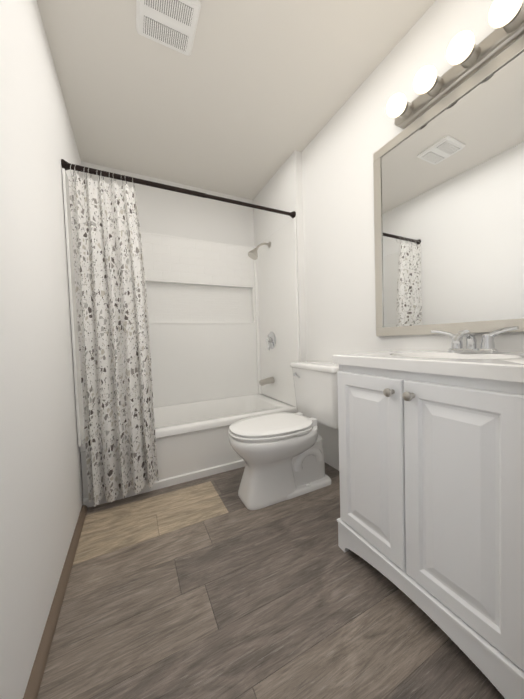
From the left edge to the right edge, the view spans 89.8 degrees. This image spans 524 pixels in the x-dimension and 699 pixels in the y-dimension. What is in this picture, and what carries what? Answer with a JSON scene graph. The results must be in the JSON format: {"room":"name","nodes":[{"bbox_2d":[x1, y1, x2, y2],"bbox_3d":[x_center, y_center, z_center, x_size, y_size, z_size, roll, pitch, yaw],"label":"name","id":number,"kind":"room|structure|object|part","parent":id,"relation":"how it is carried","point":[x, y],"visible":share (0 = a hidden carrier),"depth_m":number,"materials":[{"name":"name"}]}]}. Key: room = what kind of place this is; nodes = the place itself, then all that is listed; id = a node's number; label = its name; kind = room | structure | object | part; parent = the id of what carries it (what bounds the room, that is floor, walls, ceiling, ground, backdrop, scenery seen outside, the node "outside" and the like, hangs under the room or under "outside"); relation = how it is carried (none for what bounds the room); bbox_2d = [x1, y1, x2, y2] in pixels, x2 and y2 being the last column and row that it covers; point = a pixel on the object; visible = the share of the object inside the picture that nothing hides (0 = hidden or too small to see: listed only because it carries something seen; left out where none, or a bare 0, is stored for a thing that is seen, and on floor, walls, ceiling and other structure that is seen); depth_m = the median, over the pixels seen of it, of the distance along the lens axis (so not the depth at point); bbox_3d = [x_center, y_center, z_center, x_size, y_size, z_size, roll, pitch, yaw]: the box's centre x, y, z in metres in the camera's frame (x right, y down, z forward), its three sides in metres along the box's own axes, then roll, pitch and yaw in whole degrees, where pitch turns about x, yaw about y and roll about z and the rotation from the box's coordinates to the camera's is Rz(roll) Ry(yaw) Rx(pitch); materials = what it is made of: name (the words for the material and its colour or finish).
{"room":"bathroom","nodes":[
{"label":"bathroom","id":0,"kind":"room"},
{"bbox_2d":[0,0,82,698],"bbox_3d":[-0.919,-0.277,1.040,0.100,2.440,2.660,-3,2,-26],"label":"wall","id":1,"kind":"structure","parent":0,"point":[41,495],"depth_m":0.89,"materials":[{"name":"white paint"}]},
{"bbox_2d":[23,505,87,698],"bbox_3d":[-0.659,0.933,0.781,0.026,0.026,1.678,-3,2,-26],"label":"baseboard","id":2,"kind":"object","parent":1,"relation":"attached to","point":[35,677],"visible":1,"depth_m":0.90,"materials":[{"name":"brown wood"}]},
{"bbox_2d":[61,159,295,506],"bbox_3d":[-0.379,-0.110,1.798,1.522,1.945,0.108,-3,2,-26],"label":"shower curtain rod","id":3,"kind":"object","parent":1,"relation":"attached to","point":[115,359],"visible":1,"depth_m":1.54,"materials":[{"name":"white fabric"}]},
{"bbox_2d":[68,173,158,506],"bbox_3d":[-0.852,-0.043,1.548,0.386,1.860,0.078,-3,2,-26],"label":"shower curtain","id":4,"kind":"object","parent":3,"relation":"hanging from","point":[113,321],"depth_m":1.53,"materials":[{"name":"fabric"}]},
{"bbox_2d":[81,161,253,246],"bbox_3d":[-0.735,-0.339,2.560,1.584,2.440,0.100,-3,2,-26],"label":"wall","id":5,"kind":"structure","parent":0,"point":[167,212],"depth_m":2.50,"materials":[{"name":"white paint"}]},
{"bbox_2d":[37,0,435,199],"bbox_3d":[-0.028,-1.556,1.010,1.784,0.060,3.460,-3,2,-26],"label":"ceiling","id":6,"kind":"structure","parent":0,"point":[246,99],"depth_m":1.49,"materials":[{"name":"white paint"}]},
{"bbox_2d":[136,0,200,55],"bbox_3d":[-0.431,-1.506,1.199,0.255,0.024,0.245,-3,2,-26],"label":"fan","id":7,"kind":"object","parent":6,"relation":"attached to","point":[171,24],"visible":1,"depth_m":1.20,"materials":[{"name":"white plastic"}]},
{"bbox_2d":[37,463,504,698],"bbox_3d":[0.052,0.936,1.102,1.784,0.050,3.460,-3,2,-26],"label":"floor","id":8,"kind":"structure","parent":0,"point":[211,587],"depth_m":0.92,"materials":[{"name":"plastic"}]},
{"bbox_2d":[80,394,297,507],"bbox_3d":[-0.537,0.700,2.198,1.518,0.380,0.757,-3,2,-26],"label":"bathtub","id":9,"kind":"object","parent":8,"relation":"on","point":[192,441],"visible":0.38,"depth_m":1.88,"materials":[{"name":"white ceramic"}]},
{"bbox_2d":[62,168,299,446],"bbox_3d":[-0.559,-0.260,2.146,1.518,1.539,0.795,-3,2,-26],"label":"tub surround","id":10,"kind":"object","parent":9,"relation":"on","point":[223,318],"visible":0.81,"depth_m":2.47,"materials":[{"name":"white plastic"}]},
{"bbox_3d":[0.044,0.302,2.503,0.147,0.075,0.062,-3,2,-26],"label":"tub spout","id":11,"kind":"part","parent":10,"relation":"part of","materials":[{"name":"silver metal"}]},
{"bbox_2d":[228,361,338,509],"bbox_3d":[0.174,0.495,1.684,0.793,0.780,0.490,-3,2,-26],"label":"toilet","id":12,"kind":"object","parent":8,"relation":"on","point":[281,455],"visible":0.98,"depth_m":1.57,"materials":[{"name":"white ceramic"}]},
{"bbox_3d":[0.061,0.470,1.627,0.543,0.045,0.380,-3,2,-26],"label":"seat","id":13,"kind":"part","parent":12,"relation":"part of","materials":[{"name":"white plastic"}]},
{"bbox_2d":[333,326,523,698],"bbox_3d":[0.678,0.409,0.991,0.510,0.971,0.665,-3,2,-26],"label":"bathroom vanity","id":14,"kind":"object","parent":8,"relation":"on","point":[430,520],"visible":1,"depth_m":0.78,"materials":[{"name":"white painted wood"},{"name":"white cultured marble"},{"name":"brushed nickel"}]},
{"bbox_3d":[0.418,0.433,1.040,0.018,0.668,0.312,-3,2,-26],"label":"door","id":15,"kind":"part","parent":14,"relation":"part of","materials":[{"name":"white wood"}]},
{"bbox_3d":[0.456,0.149,0.876,0.034,0.031,0.103,-3,2,-26],"label":"knob","id":16,"kind":"part","parent":14,"relation":"part of","materials":[{"name":"silver metal"}]},
{"bbox_3d":[0.560,0.439,0.756,0.018,0.668,0.312,-3,2,-26],"label":"door","id":17,"kind":"part","parent":14,"relation":"part of","materials":[{"name":"white wood"}]},
{"bbox_2d":[431,326,518,352],"bbox_3d":[0.783,-0.033,1.012,0.144,0.096,0.290,-3,2,-26],"label":"faucet","id":18,"kind":"object","parent":14,"relation":"on","point":[487,344],"depth_m":1.00,"materials":[{"name":"silver metal"}]},
{"bbox_2d":[253,150,306,361],"bbox_3d":[0.148,-0.365,2.493,0.060,2.440,0.805,-3,2,-26],"label":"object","id":19,"kind":"structure","parent":0,"point":[281,190],"depth_m":2.18,"materials":[{"name":"white paint"}]},
{"bbox_2d":[301,0,523,470],"bbox_3d":[0.588,-0.353,1.788,0.100,2.440,2.660,-3,2,-26],"label":"wall","id":20,"kind":"structure","parent":0,"point":[353,135],"depth_m":1.63,"materials":[{"name":"white paint"}]},
{"bbox_2d":[373,36,523,335],"bbox_3d":[0.849,-0.578,1.092,0.026,1.020,0.900,-3,2,-26],"label":"mirror","id":21,"kind":"object","parent":20,"relation":"attached to","point":[448,172],"visible":0.96,"depth_m":1.11,"materials":[{"name":"white mirror"}]},
{"bbox_2d":[386,0,523,128],"bbox_3d":[0.755,-1.153,1.076,0.156,0.092,0.550,-3,2,-26],"label":"sconce","id":22,"kind":"object","parent":20,"relation":"attached to","point":[467,57],"visible":1,"depth_m":1.02,"materials":[{"name":"silver metal"}]}
]}

